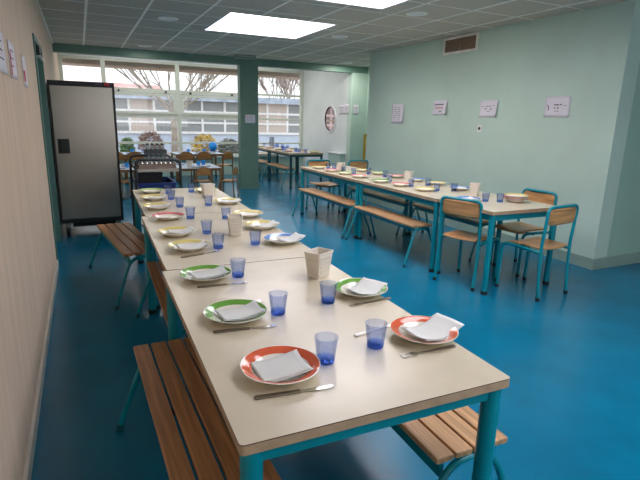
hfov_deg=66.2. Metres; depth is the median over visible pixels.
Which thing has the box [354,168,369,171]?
plate
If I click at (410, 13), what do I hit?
diffuser
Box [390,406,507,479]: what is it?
bench
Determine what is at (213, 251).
table knife
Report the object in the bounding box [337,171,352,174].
plate
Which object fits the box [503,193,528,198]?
plate
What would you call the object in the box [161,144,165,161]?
water bottle
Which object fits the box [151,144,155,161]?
water bottle
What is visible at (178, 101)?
window
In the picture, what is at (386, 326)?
table knife
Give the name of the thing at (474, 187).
napkin holder
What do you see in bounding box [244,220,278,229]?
plate
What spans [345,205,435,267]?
bench
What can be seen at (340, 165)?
napkin holder
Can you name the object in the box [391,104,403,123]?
notice
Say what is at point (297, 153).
dining table
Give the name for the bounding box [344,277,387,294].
paper napkin
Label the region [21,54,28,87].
notice
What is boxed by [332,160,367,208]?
chair
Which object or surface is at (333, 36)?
recessed light
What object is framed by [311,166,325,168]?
plate
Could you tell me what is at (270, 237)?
plate
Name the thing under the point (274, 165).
bench
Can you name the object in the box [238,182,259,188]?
baseboard
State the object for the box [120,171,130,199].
chair
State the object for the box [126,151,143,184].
chair
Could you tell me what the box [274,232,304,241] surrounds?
paper napkin
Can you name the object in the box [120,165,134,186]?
dining table
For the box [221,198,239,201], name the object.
paper napkin
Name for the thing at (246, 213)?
plate
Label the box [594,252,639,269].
baseboard
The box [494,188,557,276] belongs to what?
chair
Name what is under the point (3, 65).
notice
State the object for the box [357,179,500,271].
dining table
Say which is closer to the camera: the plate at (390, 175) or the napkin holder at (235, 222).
the napkin holder at (235, 222)
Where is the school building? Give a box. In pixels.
[64,80,298,151]
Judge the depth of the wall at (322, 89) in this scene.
12.09 m
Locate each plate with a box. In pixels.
[139,188,164,193]
[139,194,166,200]
[141,202,171,209]
[151,212,184,220]
[156,226,194,236]
[167,239,209,251]
[179,264,231,282]
[194,187,217,192]
[203,299,266,324]
[214,198,240,204]
[232,210,262,217]
[240,345,320,384]
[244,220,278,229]
[263,233,301,244]
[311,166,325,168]
[324,169,337,171]
[333,278,387,298]
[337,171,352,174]
[350,174,367,177]
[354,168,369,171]
[370,171,386,174]
[371,179,389,182]
[388,174,403,177]
[390,315,458,344]
[391,182,410,186]
[411,178,424,181]
[414,187,435,191]
[426,181,445,185]
[449,186,469,190]
[457,196,481,199]
[502,197,527,202]
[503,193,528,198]
[503,195,527,200]
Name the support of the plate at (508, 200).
on the dining table at (495, 208)
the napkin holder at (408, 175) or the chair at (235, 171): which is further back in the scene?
the chair at (235, 171)
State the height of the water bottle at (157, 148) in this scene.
0.272 m
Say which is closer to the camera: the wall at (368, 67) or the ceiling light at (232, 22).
the ceiling light at (232, 22)
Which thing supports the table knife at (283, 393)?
on the dining table at (374, 388)
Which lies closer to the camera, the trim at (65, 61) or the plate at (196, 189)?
the plate at (196, 189)
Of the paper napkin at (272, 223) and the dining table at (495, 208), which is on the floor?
the dining table at (495, 208)
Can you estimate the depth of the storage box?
5.61 m
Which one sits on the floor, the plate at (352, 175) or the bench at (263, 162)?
the bench at (263, 162)
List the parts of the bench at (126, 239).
leg frame, rail, leg frame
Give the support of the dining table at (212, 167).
on the floor
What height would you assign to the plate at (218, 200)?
0.030 m
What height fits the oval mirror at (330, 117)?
0.666 m
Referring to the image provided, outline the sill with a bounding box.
[125,156,287,157]
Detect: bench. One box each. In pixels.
[89,222,159,309]
[116,337,280,479]
[135,261,185,383]
[259,159,276,180]
[262,163,300,188]
[292,188,371,238]
[341,187,423,234]
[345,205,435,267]
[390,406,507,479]
[402,203,494,261]
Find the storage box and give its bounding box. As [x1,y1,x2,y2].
[138,172,162,182]
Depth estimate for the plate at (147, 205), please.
3.83 m
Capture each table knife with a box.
[181,251,218,257]
[197,282,246,287]
[213,325,275,332]
[254,385,332,399]
[354,325,389,336]
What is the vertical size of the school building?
3.250 m
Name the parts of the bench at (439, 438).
rail, leg frame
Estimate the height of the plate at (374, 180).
0.030 m
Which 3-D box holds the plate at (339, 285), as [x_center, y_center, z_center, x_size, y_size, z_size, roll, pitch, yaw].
[0.171,0.210,2.071,0.229,0.030,0.229,9,16,28]
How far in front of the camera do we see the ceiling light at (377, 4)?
4.99 m
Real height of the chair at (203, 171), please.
0.557 m
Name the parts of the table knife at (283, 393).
handle, blade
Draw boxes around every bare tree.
[114,68,228,151]
[174,73,219,91]
[258,77,299,98]
[274,78,299,98]
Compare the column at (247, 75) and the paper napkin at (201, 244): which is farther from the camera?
the column at (247, 75)
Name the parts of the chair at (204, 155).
backrest, frame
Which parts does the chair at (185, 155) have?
backrest, frame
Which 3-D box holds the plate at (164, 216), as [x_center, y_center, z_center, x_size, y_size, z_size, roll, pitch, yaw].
[-1.070,-0.163,3.458,0.229,0.030,0.229,10,16,33]
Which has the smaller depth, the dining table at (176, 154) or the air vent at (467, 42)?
the air vent at (467, 42)
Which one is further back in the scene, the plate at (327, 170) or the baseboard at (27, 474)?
the plate at (327, 170)
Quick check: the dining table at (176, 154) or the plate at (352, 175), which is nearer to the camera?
the plate at (352, 175)
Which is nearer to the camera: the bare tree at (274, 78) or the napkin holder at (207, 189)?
the napkin holder at (207, 189)
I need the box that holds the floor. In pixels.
[31,173,639,479]
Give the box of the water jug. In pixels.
[269,137,273,146]
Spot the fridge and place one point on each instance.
(82, 114)
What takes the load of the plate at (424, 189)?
on the dining table at (431, 198)
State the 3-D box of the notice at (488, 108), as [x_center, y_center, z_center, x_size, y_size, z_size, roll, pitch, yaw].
[2.113,-1.648,6.161,0.030,0.205,0.312,-3,15,-19]
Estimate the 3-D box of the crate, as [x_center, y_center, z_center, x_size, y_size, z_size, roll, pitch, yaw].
[-1.915,-0.620,5.681,0.420,0.150,0.564,-5,15,-25]
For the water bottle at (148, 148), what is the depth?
5.71 m
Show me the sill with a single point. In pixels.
(194, 156)
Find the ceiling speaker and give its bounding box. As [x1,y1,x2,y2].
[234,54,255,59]
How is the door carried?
in the wall at (27, 243)
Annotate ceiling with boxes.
[38,0,626,66]
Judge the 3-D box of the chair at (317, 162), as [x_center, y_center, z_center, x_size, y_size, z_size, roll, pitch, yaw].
[0.052,-0.868,7.870,0.427,0.805,0.454,-5,15,-23]
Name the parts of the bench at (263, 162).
leg frame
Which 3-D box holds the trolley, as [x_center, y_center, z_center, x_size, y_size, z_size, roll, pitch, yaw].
[-1.921,-0.491,5.769,0.504,0.980,0.740,-5,15,-25]
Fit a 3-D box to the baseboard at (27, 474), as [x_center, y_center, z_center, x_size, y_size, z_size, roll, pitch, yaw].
[-0.769,1.145,1.148,0.015,0.070,8.150,-5,15,-25]
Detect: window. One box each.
[58,55,237,156]
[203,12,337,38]
[258,68,303,155]
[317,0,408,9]
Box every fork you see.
[349,297,390,306]
[400,345,455,357]
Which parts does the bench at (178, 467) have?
leg frame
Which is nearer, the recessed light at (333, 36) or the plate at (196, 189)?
the plate at (196, 189)
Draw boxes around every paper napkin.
[152,203,170,206]
[167,226,195,233]
[175,240,208,248]
[188,265,229,278]
[214,299,266,320]
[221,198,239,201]
[250,349,313,381]
[255,220,278,226]
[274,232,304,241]
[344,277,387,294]
[400,313,463,340]
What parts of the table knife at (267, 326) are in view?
handle, blade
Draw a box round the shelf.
[132,164,178,171]
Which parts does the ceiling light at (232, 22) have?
dome panel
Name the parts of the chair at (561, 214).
leg, seat, leg, leg, frame, backrest, leg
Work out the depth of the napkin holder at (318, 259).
2.24 m
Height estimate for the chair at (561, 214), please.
0.805 m
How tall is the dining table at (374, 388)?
0.730 m
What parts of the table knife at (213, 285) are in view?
handle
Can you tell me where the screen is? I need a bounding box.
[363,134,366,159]
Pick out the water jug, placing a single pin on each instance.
(271, 140)
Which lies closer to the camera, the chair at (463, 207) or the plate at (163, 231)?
the plate at (163, 231)
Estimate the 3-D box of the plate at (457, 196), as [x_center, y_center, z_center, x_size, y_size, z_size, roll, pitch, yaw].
[1.388,-0.379,4.586,0.229,0.030,0.229,13,18,39]
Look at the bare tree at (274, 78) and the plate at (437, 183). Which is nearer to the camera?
the plate at (437, 183)
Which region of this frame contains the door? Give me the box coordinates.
[32,33,61,262]
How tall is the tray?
0.075 m
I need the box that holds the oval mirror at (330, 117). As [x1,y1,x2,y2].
[324,105,336,132]
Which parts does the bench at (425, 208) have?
leg frame, rail, leg frame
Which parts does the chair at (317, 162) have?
leg, backrest, frame, seat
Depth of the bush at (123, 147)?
17.27 m
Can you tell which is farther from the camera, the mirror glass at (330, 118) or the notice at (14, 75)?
the mirror glass at (330, 118)
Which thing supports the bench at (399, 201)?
on the floor
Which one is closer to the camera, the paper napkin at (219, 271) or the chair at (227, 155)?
the paper napkin at (219, 271)
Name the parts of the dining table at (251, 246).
leg, leg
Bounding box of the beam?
[52,43,367,73]
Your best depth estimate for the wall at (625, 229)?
5.05 m
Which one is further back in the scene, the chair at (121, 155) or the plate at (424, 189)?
the chair at (121, 155)
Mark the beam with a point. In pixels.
(57, 47)
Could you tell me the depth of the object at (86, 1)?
6.08 m
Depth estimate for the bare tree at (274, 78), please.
40.34 m
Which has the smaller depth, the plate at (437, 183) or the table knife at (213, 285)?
the table knife at (213, 285)
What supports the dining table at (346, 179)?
on the floor
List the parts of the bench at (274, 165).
rail, leg frame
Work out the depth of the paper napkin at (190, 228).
3.02 m
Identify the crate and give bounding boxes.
[133,177,176,189]
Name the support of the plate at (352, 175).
on the dining table at (346, 179)
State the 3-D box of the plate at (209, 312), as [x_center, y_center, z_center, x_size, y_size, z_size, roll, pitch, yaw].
[-0.306,0.269,1.784,0.229,0.030,0.229,4,14,12]
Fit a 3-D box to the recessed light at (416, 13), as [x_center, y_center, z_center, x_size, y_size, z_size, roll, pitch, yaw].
[1.045,-2.441,5.302,0.236,0.006,0.236,-5,15,-25]
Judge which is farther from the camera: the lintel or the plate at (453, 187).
the lintel
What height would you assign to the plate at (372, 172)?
0.030 m
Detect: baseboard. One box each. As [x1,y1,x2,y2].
[23,260,58,479]
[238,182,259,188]
[363,195,594,269]
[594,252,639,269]
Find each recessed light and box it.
[158,16,177,20]
[331,35,347,37]
[406,11,427,15]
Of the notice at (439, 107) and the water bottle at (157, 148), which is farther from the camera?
the notice at (439, 107)
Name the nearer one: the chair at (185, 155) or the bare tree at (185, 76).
the chair at (185, 155)
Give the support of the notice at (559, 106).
attached to the wall at (591, 56)
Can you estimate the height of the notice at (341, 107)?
0.200 m
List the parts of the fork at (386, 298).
handle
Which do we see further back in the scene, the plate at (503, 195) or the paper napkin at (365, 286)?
the plate at (503, 195)
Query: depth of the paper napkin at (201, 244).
2.68 m
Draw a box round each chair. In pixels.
[119,152,127,184]
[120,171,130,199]
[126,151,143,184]
[176,151,195,183]
[193,151,212,182]
[193,167,211,187]
[216,151,232,179]
[218,167,238,197]
[306,159,339,211]
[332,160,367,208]
[433,196,500,291]
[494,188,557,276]
[495,204,578,301]
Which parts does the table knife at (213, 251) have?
handle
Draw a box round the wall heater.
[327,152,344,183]
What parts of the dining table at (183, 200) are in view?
leg, leg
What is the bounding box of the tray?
[137,162,175,168]
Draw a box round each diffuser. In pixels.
[161,17,174,19]
[409,12,424,15]
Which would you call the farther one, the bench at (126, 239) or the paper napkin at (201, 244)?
the bench at (126, 239)
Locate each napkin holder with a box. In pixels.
[186,161,192,167]
[200,183,214,197]
[227,214,242,235]
[304,247,333,278]
[337,162,344,171]
[404,171,413,181]
[469,182,480,195]
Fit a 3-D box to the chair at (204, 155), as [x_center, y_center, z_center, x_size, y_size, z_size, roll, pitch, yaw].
[-2.625,-1.650,11.006,0.370,0.693,0.393,-5,15,-25]
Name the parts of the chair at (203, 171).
backrest, frame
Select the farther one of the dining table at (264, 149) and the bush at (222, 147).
the bush at (222, 147)
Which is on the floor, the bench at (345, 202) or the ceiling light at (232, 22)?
the bench at (345, 202)
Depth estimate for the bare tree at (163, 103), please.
17.41 m
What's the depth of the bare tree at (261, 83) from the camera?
33.92 m
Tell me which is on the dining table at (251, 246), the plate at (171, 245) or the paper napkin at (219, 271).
the plate at (171, 245)
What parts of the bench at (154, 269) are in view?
leg frame, leg frame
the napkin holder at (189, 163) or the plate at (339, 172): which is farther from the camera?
the napkin holder at (189, 163)
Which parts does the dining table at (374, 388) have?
leg, leg, leg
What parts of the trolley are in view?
frame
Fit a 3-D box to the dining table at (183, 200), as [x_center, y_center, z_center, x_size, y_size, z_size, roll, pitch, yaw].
[-1.184,-0.006,4.398,0.800,0.730,1.370,-5,15,-24]
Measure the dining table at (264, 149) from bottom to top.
0.730 m
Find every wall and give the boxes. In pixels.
[0,0,62,479]
[119,157,302,176]
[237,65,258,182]
[302,70,348,180]
[346,73,367,184]
[365,67,369,139]
[366,0,639,258]
[606,62,639,256]
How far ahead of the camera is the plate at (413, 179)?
5.99 m
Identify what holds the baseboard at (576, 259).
attached to the wall at (591, 56)
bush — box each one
[119,137,135,151]
[137,130,162,149]
[190,134,218,151]
[217,137,237,153]
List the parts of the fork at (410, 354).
handle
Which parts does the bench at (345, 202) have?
leg frame, rail, leg frame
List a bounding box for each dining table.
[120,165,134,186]
[132,187,250,308]
[142,212,309,385]
[163,257,509,479]
[171,152,223,180]
[176,163,221,190]
[259,146,296,179]
[268,149,323,187]
[300,166,408,237]
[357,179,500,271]
[436,195,556,294]
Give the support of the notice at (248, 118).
attached to the column at (247, 75)
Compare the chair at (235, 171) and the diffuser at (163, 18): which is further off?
the chair at (235, 171)
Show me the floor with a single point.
(569, 409)
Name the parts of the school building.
pane, pane, pane, pane, pane, pane, pane, pane, pane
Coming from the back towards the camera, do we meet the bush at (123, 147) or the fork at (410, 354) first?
the bush at (123, 147)
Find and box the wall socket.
[477,125,481,131]
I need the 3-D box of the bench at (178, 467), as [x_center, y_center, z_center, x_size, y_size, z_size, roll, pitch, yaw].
[-0.459,0.807,1.830,0.491,0.424,1.246,-5,15,-26]
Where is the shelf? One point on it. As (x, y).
(176, 169)
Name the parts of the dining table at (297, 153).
leg, leg, leg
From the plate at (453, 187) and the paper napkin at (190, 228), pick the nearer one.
the paper napkin at (190, 228)
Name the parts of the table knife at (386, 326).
handle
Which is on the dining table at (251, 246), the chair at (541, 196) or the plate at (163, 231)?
the plate at (163, 231)
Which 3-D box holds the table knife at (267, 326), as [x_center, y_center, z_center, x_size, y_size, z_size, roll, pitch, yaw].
[-0.256,0.305,1.692,0.220,0.006,0.017,-3,15,-17]
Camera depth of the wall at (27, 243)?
2.52 m
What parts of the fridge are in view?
handle, control panel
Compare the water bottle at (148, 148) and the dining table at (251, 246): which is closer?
the dining table at (251, 246)
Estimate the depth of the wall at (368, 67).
10.88 m
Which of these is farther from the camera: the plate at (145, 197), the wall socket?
the wall socket
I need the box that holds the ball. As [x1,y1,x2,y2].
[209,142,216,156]
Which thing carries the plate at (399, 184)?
on the dining table at (431, 198)
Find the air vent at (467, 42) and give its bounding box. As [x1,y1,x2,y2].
[443,32,479,55]
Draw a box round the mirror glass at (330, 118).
[326,108,334,129]
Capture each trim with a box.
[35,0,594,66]
[62,58,299,79]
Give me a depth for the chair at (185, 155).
10.65 m
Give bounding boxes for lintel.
[58,53,303,71]
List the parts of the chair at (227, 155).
backrest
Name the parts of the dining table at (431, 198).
leg, leg, leg, leg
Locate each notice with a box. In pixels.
[0,32,7,74]
[7,39,17,79]
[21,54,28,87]
[245,114,254,122]
[339,105,343,113]
[344,104,348,113]
[353,105,358,113]
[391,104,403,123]
[433,100,447,114]
[479,100,497,116]
[544,96,571,116]
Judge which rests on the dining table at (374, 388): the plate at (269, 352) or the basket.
the plate at (269, 352)
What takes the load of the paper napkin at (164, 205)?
on the plate at (147, 205)
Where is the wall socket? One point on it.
(479, 127)
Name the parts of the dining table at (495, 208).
leg, leg, leg, leg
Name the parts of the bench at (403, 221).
leg frame, rail, leg frame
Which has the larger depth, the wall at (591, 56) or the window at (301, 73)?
the window at (301, 73)
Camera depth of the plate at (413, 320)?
1.67 m
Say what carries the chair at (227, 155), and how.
on the floor
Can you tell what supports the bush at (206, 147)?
on the ground
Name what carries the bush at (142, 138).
on the ground
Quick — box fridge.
[47,80,123,235]
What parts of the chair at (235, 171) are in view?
leg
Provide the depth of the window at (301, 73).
12.99 m
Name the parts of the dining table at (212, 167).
leg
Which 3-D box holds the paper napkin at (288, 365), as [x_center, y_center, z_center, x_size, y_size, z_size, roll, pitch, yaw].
[-0.113,0.360,1.405,0.163,0.019,0.130,-6,16,-28]
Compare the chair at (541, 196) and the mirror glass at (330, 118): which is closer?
the chair at (541, 196)
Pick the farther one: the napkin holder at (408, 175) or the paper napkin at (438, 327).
the napkin holder at (408, 175)
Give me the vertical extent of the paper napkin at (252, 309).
0.024 m
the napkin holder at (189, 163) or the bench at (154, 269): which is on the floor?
the bench at (154, 269)
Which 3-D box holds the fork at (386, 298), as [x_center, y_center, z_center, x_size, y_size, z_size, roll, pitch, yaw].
[0.204,0.248,1.972,0.202,0.003,0.023,-7,16,-30]
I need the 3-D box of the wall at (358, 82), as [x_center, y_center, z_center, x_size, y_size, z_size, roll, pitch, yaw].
[0.860,-2.479,11.091,0.480,2.430,0.180,-5,15,-25]
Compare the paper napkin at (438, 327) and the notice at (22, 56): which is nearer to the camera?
the paper napkin at (438, 327)
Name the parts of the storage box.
lid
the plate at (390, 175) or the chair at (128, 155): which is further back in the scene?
the chair at (128, 155)
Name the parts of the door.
closer arm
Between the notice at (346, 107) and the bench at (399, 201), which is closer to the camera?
the bench at (399, 201)
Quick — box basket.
[144,149,166,161]
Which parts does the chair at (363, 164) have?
backrest, frame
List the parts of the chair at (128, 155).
backrest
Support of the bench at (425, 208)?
on the floor
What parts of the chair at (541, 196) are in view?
leg, seat, leg, backrest, frame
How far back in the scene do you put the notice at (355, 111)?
10.85 m
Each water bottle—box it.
[146,144,150,161]
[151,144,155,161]
[156,144,160,161]
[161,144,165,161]
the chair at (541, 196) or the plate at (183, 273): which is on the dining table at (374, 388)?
the plate at (183, 273)
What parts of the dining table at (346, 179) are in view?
leg, leg, leg, leg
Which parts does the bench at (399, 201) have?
rail, leg frame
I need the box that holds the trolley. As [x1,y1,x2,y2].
[129,154,182,226]
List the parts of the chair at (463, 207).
leg, leg, backrest, frame, seat, leg, leg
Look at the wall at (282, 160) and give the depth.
12.64 m
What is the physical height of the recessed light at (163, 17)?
0.006 m
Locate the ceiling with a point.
(517, 7)
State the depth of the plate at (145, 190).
4.62 m
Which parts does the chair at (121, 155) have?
backrest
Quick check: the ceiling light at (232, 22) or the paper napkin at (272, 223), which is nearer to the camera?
the paper napkin at (272, 223)
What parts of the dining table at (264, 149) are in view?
leg, leg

